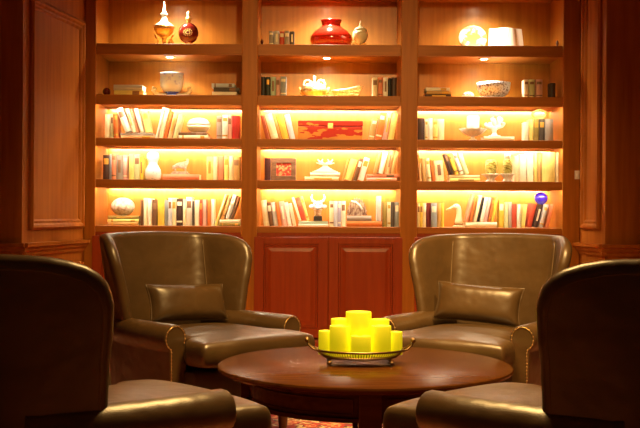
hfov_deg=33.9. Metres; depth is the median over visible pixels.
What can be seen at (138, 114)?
book
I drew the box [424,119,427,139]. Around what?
book
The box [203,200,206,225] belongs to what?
book
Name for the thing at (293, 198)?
book
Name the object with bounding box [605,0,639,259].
wall
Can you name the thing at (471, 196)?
book
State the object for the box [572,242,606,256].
trim
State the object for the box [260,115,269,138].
book
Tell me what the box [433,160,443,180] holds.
book
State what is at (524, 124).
book
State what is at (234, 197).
book
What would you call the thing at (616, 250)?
trim
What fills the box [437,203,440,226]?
book
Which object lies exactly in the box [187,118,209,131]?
jar
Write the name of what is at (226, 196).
book
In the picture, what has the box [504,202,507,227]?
book
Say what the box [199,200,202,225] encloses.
book
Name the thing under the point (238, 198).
book
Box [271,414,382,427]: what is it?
floor
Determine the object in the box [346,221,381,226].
book
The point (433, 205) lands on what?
book
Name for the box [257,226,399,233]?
shelf
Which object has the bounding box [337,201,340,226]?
book
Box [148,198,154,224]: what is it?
book
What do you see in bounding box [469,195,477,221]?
book
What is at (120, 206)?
vase
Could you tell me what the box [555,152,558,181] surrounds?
book
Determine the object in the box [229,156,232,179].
book
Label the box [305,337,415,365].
tray
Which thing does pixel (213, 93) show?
book
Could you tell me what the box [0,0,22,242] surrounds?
wall
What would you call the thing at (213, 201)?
book
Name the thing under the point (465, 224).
book
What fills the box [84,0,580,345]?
bookcase
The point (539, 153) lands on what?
book
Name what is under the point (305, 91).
basket
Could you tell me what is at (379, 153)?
book
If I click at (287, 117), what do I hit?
book
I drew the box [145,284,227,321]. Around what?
lumbar pillow
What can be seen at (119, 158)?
book
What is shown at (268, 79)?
book
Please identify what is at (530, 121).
book
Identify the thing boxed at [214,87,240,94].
book
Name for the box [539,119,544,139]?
book
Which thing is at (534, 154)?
book
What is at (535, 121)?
book
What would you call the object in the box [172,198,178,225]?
book
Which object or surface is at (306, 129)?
chest
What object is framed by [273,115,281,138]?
book
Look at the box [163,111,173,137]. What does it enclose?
book
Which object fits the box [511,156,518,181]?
book
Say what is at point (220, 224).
book
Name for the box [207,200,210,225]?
book
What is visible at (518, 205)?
book
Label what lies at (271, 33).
book
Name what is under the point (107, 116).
book
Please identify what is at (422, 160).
book
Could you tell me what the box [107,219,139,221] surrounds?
book
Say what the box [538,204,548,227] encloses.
book
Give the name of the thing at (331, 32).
vase
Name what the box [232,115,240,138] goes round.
book
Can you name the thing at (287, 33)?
book
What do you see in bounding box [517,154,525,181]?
book
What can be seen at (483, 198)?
book
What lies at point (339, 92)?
basket
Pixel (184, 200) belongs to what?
book
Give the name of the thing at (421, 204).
book
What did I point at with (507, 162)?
potted plant
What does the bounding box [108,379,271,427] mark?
seat cushion
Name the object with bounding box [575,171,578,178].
light switch
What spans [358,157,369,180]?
book
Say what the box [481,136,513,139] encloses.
book
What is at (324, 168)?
sculpture
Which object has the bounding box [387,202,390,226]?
book
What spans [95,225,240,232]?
shelf
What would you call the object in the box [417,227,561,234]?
shelf
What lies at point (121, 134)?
book
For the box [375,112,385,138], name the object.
book
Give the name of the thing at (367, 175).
book
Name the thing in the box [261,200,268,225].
book
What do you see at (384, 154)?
book
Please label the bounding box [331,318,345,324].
pillar candle
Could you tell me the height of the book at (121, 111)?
0.196 m
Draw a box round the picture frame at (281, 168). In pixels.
[271,158,295,179]
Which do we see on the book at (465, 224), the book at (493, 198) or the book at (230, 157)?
the book at (493, 198)
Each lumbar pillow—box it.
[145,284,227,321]
[433,280,524,326]
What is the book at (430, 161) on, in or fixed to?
on the bookcase at (315, 275)
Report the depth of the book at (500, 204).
7.96 m
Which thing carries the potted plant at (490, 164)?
on the bookcase at (315, 275)
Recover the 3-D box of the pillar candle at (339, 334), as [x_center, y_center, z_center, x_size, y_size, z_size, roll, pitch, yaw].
[0.082,0.523,4.342,0.084,0.124,0.084,0,0,0]
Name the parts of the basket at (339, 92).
handle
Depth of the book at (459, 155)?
7.96 m
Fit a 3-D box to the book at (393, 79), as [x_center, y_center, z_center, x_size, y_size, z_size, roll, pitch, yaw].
[0.562,-0.959,8.007,0.040,0.152,0.106,0,0,0]
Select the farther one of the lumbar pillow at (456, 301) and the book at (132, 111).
the book at (132, 111)
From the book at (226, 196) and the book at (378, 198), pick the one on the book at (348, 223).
the book at (378, 198)
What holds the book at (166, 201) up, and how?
on the bookcase at (315, 275)
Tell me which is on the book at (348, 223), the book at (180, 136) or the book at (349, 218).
the book at (349, 218)
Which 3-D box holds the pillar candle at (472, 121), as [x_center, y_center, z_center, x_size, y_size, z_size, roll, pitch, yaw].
[1.165,-0.689,8.000,0.098,0.122,0.098,0,0,0]
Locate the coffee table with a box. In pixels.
[217,346,513,427]
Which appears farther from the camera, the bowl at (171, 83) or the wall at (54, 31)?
the bowl at (171, 83)
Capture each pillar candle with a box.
[318,330,329,354]
[329,325,349,356]
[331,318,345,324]
[346,310,370,351]
[351,335,370,358]
[371,318,388,324]
[371,325,390,356]
[391,331,401,354]
[466,116,478,127]
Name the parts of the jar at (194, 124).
lid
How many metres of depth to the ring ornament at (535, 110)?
8.00 m
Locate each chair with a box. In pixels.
[0,254,271,427]
[99,231,314,427]
[382,233,571,385]
[383,259,639,427]
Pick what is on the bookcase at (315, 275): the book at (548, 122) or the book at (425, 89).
the book at (548, 122)
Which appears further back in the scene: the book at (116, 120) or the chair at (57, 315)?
the book at (116, 120)
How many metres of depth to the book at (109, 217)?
7.96 m
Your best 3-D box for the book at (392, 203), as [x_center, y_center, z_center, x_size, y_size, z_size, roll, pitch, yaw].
[0.550,0.004,8.000,0.026,0.188,0.128,0,0,0]
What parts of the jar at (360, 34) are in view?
lid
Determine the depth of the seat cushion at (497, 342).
5.00 m
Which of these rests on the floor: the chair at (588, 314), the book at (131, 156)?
the chair at (588, 314)
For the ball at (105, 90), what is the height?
0.061 m
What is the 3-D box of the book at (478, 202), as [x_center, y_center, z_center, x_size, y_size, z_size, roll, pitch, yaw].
[1.194,-0.042,8.011,0.069,0.203,0.138,0,0,0]
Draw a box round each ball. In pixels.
[103,88,110,93]
[462,92,473,96]
[534,192,547,204]
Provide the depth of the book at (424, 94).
7.94 m
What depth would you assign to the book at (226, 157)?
7.96 m
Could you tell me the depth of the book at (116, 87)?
7.95 m
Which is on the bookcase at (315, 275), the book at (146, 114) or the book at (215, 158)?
the book at (215, 158)
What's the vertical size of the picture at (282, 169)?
0.097 m
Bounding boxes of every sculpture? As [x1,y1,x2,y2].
[313,159,337,172]
[484,116,505,135]
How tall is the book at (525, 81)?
0.140 m
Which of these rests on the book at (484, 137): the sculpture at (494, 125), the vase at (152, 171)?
the sculpture at (494, 125)
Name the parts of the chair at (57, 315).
backrest, arm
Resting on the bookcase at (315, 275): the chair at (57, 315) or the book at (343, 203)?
the book at (343, 203)
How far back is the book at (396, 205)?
7.95 m
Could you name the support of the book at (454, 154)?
on the book at (448, 176)
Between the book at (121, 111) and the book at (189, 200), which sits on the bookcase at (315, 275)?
the book at (189, 200)
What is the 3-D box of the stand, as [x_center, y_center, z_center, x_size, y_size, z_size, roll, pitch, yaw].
[-1.145,-0.940,8.100,0.313,0.093,0.140,0,0,0]
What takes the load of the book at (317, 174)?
on the book at (306, 177)
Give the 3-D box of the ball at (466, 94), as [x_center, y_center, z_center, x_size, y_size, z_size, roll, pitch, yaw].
[1.143,-0.912,8.100,0.094,0.061,0.061,0,0,0]
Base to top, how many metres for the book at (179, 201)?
0.205 m
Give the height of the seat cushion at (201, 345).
0.157 m
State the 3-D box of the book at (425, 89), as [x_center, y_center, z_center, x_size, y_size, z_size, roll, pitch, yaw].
[0.892,-0.946,8.044,0.182,0.025,0.174,0,0,0]
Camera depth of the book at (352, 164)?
7.96 m
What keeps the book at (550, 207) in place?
on the bookcase at (315, 275)
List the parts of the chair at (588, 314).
arm, backrest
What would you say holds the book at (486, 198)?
on the book at (465, 224)
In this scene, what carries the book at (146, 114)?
on the book at (121, 134)
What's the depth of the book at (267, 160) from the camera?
7.96 m
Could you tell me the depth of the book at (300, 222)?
7.95 m
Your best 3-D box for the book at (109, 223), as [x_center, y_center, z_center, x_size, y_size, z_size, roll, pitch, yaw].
[-1.490,0.074,8.028,0.231,0.023,0.174,0,0,0]
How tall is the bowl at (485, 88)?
0.133 m
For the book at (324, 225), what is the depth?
7.94 m
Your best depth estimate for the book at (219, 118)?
7.96 m
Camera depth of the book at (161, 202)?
7.94 m
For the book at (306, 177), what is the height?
0.032 m
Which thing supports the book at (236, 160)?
on the bookcase at (315, 275)
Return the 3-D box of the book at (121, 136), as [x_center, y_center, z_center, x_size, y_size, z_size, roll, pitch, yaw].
[-1.378,-0.582,8.028,0.257,0.023,0.174,0,0,0]
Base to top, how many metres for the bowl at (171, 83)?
0.172 m
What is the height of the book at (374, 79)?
0.151 m
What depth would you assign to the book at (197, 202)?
7.94 m
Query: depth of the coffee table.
4.03 m
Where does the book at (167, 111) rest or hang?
on the bookcase at (315, 275)
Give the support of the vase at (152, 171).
on the bookcase at (315, 275)
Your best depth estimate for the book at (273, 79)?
7.95 m
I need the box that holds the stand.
[151,86,191,94]
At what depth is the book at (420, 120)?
7.94 m
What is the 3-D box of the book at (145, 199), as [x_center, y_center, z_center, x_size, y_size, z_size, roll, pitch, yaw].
[-1.321,-0.017,8.015,0.029,0.208,0.142,0,0,0]
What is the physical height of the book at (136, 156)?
0.190 m
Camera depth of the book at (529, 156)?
7.96 m
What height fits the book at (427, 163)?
0.178 m
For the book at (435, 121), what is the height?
0.163 m
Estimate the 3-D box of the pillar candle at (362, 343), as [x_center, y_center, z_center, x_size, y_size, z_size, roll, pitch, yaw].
[0.167,0.541,4.292,0.083,0.089,0.083,0,0,0]
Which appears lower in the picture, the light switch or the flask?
the light switch
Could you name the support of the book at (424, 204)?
on the bookcase at (315, 275)
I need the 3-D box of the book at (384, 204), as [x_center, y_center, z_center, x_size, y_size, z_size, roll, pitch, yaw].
[0.493,0.003,8.014,0.031,0.188,0.129,0,0,0]
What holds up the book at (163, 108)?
on the bookcase at (315, 275)
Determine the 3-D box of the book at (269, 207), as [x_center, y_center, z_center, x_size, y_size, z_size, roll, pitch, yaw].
[-0.378,0.001,7.999,0.053,0.183,0.124,0,0,0]
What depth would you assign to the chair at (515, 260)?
5.67 m
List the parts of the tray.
handle, handle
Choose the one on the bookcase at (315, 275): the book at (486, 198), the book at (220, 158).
the book at (220, 158)
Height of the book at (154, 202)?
0.196 m
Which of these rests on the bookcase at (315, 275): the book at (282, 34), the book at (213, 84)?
the book at (282, 34)
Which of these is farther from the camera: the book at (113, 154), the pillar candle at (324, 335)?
the book at (113, 154)
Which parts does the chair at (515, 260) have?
arm, backrest, seat, nailhead trim, arm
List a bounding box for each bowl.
[154,25,173,43]
[160,72,183,94]
[459,128,486,139]
[477,81,510,96]
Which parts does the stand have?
scroll arm, scroll arm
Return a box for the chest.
[298,121,362,138]
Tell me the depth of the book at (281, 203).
7.94 m
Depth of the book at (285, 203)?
7.95 m
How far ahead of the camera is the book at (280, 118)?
7.95 m
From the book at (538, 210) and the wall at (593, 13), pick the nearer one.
the wall at (593, 13)
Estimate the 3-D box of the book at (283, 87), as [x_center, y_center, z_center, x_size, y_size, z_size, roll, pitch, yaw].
[-0.277,-0.964,7.989,0.044,0.152,0.108,0,0,0]
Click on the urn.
(163, 29)
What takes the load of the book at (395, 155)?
on the book at (367, 175)
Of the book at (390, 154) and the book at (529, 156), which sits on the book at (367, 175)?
the book at (390, 154)
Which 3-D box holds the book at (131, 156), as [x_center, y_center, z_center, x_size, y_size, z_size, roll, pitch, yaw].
[-1.426,-0.357,8.003,0.036,0.194,0.134,0,0,0]
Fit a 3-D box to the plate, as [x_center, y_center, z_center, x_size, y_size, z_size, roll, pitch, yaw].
[1.185,-1.363,8.159,0.220,0.202,0.078,0,0,0]
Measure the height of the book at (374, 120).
0.167 m
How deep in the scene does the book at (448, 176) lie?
7.95 m
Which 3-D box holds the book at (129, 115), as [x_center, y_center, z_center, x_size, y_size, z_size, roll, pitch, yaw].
[-1.433,-0.709,8.012,0.082,0.189,0.130,0,0,0]
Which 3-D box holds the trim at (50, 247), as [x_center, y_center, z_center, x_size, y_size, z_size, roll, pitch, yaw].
[-1.825,0.232,7.301,0.058,0.085,1.083,0,0,9]
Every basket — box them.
[301,87,327,95]
[332,85,362,95]
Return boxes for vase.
[111,198,134,215]
[144,151,160,179]
[310,18,352,44]
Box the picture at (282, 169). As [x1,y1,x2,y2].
[276,163,290,175]
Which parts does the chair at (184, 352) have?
arm, backrest, nailhead trim, seat, arm, leg, nailhead trim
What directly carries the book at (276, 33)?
on the bookcase at (315, 275)
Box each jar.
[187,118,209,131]
[353,21,367,44]
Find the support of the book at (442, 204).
on the bookcase at (315, 275)
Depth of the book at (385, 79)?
7.94 m
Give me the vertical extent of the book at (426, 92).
0.026 m
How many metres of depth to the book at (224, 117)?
7.94 m
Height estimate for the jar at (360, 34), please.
0.202 m
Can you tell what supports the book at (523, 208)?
on the bookcase at (315, 275)
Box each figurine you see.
[171,159,189,173]
[309,194,326,220]
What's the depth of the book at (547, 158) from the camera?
7.94 m
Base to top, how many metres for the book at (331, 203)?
0.193 m
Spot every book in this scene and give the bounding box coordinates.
[103,155,109,178]
[105,114,110,137]
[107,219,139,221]
[108,216,139,218]
[108,222,139,224]
[110,154,111,178]
[111,114,113,137]
[112,153,118,178]
[113,85,145,91]
[113,113,120,137]
[114,90,146,94]
[116,107,131,132]
[116,155,122,178]
[120,133,155,135]
[121,136,155,137]
[123,155,128,178]
[126,108,136,132]
[129,154,133,178]
[130,109,139,132]
[134,108,144,132]
[134,154,141,178]
[140,157,145,178]
[140,200,143,224]
[142,110,152,132]
[144,198,149,224]
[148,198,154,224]
[152,200,157,225]
[155,107,164,137]
[158,108,171,137]
[158,199,166,225]
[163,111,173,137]
[163,174,200,179]
[165,200,167,225]
[168,113,177,137]
[168,198,171,225]
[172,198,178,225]
[173,114,184,137]
[176,198,182,225]
[178,132,208,135]
[179,135,209,137]
[183,199,185,225]
[186,197,193,225]
[192,201,194,225]
[195,200,199,225]
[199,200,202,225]
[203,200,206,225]
[207,156,212,179]
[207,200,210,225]
[211,199,215,225]
[212,83,235,88]
[212,92,237,94]
[213,156,217,179]
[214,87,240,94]
[215,194,228,225]
[217,116,221,138]
[218,156,223,179]
[219,219,240,222]
[219,223,240,225]
[222,115,227,138]
[222,195,232,218]
[224,155,228,179]
[226,194,237,218]
[228,115,231,138]
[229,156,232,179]
[231,197,240,218]
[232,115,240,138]
[233,156,240,179]
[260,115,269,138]
[261,77,265,94]
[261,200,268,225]
[265,113,278,138]
[265,158,270,179]
[266,77,270,94]
[267,202,273,225]
[269,31,273,43]
[271,77,275,94]
[271,202,277,225]
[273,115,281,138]
[274,31,279,43]
[275,202,281,225]
[276,77,279,94]
[277,114,288,138]
[279,201,286,225]
[280,31,284,43]
[280,76,286,94]
[284,114,294,138]
[284,202,291,225]
[285,31,289,43]
[288,203,295,225]
[290,31,294,43]
[292,197,300,220]
[295,197,305,220]
[298,224,327,226]
[299,221,327,223]
[301,196,308,220]
[305,176,338,180]
[310,172,339,176]
[329,201,333,226]
[334,201,337,226]
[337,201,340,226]
[341,201,345,226]
[342,159,348,180]
[344,158,356,180]
[346,216,370,220]
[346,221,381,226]
[353,158,362,180]
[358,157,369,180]
[366,174,398,177]
[366,178,396,180]
[368,118,377,138]
[372,77,376,95]
[373,152,381,173]
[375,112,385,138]
[376,196,380,220]
[377,77,382,95]
[378,151,387,173]
[382,112,391,138]
[382,202,386,226]
[383,77,387,95]
[385,150,393,173]
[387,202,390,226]
[388,78,390,95]
[388,113,397,139]
[390,151,398,173]
[391,77,396,95]
[391,202,394,226]
[394,202,398,226]
[417,152,421,180]
[417,203,419,226]
[418,118,423,139]
[420,158,426,180]
[420,203,422,226]
[423,203,425,226]
[424,88,449,92]
[424,91,451,93]
[424,94,450,95]
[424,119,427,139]
[425,158,430,180]
[426,203,430,226]
[428,118,432,139]
[429,160,434,180]
[431,203,436,226]
[433,119,437,139]
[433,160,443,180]
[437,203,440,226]
[438,119,443,139]
[441,203,443,226]
[442,153,452,174]
[447,153,458,174]
[447,175,479,178]
[447,178,479,180]
[452,152,463,174]
[457,152,468,174]
[463,194,474,221]
[463,222,496,227]
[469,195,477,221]
[472,195,481,221]
[477,197,484,221]
[480,197,487,221]
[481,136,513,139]
[483,197,491,221]
[487,197,494,221]
[488,28,523,45]
[490,197,497,221]
[496,200,503,227]
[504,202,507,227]
[508,202,511,227]
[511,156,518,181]
[512,204,516,227]
[516,204,519,227]
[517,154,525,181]
[520,204,526,227]
[522,79,527,96]
[522,122,527,139]
[525,153,532,181]
[525,203,536,227]
[526,119,532,139]
[528,79,534,96]
[532,204,542,227]
[533,119,538,139]
[533,153,537,181]
[535,79,541,96]
[537,152,540,181]
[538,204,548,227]
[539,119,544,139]
[541,152,554,181]
[543,204,553,227]
[545,119,552,139]
[548,83,554,96]
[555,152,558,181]
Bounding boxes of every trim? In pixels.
[0,243,25,254]
[20,239,89,254]
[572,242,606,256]
[601,244,639,256]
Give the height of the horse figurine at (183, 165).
0.120 m
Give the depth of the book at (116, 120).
7.94 m
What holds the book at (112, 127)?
on the bookcase at (315, 275)
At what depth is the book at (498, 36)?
8.13 m
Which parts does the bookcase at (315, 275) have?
door, shelf, shelf, shelf, shelf, panel, shelf, door, door panel, panel, shelf, shelf, rail, panel, shelf, shelf, shelf, door, door panel, door, panel, shelf, shelf, shelf, shelf, shelf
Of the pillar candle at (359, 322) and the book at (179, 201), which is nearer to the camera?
the pillar candle at (359, 322)
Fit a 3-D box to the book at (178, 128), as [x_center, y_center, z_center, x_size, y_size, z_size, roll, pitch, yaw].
[-1.076,-0.662,8.000,0.074,0.188,0.128,0,0,0]
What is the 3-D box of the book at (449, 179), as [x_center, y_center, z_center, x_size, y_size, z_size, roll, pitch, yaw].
[1.096,-0.257,8.028,0.231,0.025,0.175,0,0,0]
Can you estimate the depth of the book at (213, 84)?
7.96 m
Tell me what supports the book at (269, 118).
on the bookcase at (315, 275)
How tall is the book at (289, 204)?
0.177 m
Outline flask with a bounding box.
[178,11,198,43]
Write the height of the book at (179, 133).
0.022 m
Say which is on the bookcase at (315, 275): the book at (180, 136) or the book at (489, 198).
the book at (180, 136)
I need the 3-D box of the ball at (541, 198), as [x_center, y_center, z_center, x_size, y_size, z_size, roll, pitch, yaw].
[1.686,-0.118,8.010,0.102,0.102,0.102,0,0,0]
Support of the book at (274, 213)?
on the bookcase at (315, 275)
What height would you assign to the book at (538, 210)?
0.180 m
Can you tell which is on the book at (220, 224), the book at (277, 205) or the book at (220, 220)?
the book at (220, 220)
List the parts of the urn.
scroll leg, lid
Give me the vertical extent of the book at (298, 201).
0.182 m
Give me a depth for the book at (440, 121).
7.96 m
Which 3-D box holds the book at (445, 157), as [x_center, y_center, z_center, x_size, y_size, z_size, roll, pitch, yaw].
[0.972,-0.379,7.995,0.077,0.164,0.114,0,0,0]
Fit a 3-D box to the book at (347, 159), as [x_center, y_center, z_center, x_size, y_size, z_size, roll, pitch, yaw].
[0.192,-0.334,8.008,0.053,0.166,0.114,0,0,0]
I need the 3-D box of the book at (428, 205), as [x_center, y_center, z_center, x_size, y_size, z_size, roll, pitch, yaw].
[0.823,0.008,8.010,0.032,0.183,0.126,0,0,0]
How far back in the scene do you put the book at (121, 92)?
7.94 m
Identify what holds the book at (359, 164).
on the bookcase at (315, 275)
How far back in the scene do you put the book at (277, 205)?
7.95 m
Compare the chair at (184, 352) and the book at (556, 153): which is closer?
the chair at (184, 352)
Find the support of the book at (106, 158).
on the bookcase at (315, 275)
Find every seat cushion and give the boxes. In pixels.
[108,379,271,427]
[179,323,314,367]
[383,382,541,427]
[402,324,515,365]
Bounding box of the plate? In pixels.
[459,26,486,45]
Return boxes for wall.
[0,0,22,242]
[22,0,85,264]
[579,0,606,264]
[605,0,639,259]
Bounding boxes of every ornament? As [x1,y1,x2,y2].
[347,198,366,215]
[446,204,463,226]
[531,109,547,118]
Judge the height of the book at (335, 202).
0.193 m
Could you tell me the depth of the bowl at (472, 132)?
7.95 m
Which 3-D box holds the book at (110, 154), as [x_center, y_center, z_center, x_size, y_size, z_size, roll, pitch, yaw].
[-1.588,-0.358,8.023,0.012,0.194,0.130,0,0,0]
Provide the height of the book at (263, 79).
0.149 m
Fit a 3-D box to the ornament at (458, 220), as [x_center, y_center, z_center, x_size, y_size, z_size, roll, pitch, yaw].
[1.027,0.011,7.990,0.140,0.179,0.088,0,0,0]
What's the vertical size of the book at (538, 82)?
0.142 m
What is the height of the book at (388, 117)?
0.215 m
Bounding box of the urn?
[154,2,173,43]
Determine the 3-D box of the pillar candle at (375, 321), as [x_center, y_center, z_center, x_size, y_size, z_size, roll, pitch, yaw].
[0.253,0.515,4.438,0.080,0.143,0.080,0,0,0]
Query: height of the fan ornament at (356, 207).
0.140 m
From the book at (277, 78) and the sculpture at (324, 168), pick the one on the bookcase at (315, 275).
the book at (277, 78)
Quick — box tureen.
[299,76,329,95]
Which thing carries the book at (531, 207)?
on the bookcase at (315, 275)
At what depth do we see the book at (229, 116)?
7.96 m
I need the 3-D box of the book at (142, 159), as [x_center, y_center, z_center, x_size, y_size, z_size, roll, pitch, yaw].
[-1.351,-0.346,8.006,0.023,0.172,0.118,0,0,0]
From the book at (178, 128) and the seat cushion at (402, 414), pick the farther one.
the book at (178, 128)
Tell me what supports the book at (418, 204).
on the bookcase at (315, 275)
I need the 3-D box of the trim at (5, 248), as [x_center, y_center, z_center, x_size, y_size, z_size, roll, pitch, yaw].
[-3.201,0.223,6.771,2.600,0.085,0.058,0,0,0]
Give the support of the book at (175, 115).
on the bookcase at (315, 275)
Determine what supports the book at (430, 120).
on the bookcase at (315, 275)
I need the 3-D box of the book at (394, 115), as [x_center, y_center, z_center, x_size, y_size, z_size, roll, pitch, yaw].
[0.556,-0.662,8.028,0.074,0.208,0.141,0,0,0]
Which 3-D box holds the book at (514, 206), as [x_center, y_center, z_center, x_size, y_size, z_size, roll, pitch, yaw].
[1.470,0.014,7.997,0.033,0.179,0.123,0,0,0]
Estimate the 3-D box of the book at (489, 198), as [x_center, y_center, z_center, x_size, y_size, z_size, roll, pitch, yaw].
[1.272,-0.034,8.016,0.058,0.189,0.128,0,0,0]
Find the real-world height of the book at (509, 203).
0.194 m
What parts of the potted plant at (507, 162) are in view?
twisted stem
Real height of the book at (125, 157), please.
0.186 m
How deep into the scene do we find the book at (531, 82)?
7.96 m
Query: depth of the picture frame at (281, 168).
7.97 m
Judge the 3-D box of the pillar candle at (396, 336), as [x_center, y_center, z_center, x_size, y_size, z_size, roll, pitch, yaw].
[0.315,0.539,4.390,0.058,0.096,0.058,0,0,0]
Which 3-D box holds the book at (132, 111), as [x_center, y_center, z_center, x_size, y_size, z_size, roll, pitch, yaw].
[-1.408,-0.707,8.030,0.072,0.187,0.128,0,0,0]
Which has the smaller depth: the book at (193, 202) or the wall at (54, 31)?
the wall at (54, 31)
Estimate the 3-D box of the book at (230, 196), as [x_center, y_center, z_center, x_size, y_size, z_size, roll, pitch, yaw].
[-0.707,-0.054,8.028,0.076,0.188,0.130,0,0,0]
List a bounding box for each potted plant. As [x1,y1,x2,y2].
[481,159,499,181]
[500,153,514,181]
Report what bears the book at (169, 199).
on the bookcase at (315, 275)
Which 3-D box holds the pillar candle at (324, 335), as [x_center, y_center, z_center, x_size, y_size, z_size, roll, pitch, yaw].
[0.025,0.536,4.390,0.062,0.098,0.062,0,0,0]
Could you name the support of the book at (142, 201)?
on the bookcase at (315, 275)
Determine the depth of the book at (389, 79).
7.95 m
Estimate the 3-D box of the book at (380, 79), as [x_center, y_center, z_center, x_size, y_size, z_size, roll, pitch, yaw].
[0.457,-0.959,8.007,0.035,0.151,0.106,0,0,0]
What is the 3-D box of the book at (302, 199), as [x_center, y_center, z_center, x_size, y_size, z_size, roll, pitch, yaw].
[-0.116,-0.042,8.031,0.068,0.189,0.130,0,0,0]
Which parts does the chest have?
lid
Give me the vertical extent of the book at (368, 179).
0.026 m
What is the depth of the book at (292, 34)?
7.96 m
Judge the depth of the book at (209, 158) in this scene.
7.95 m
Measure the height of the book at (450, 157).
0.165 m
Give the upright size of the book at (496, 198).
0.189 m
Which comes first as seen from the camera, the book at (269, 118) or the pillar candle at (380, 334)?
the pillar candle at (380, 334)
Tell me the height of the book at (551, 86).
0.115 m
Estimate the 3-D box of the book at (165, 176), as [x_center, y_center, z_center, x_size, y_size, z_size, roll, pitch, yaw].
[-1.053,-0.280,8.027,0.276,0.044,0.177,0,0,0]

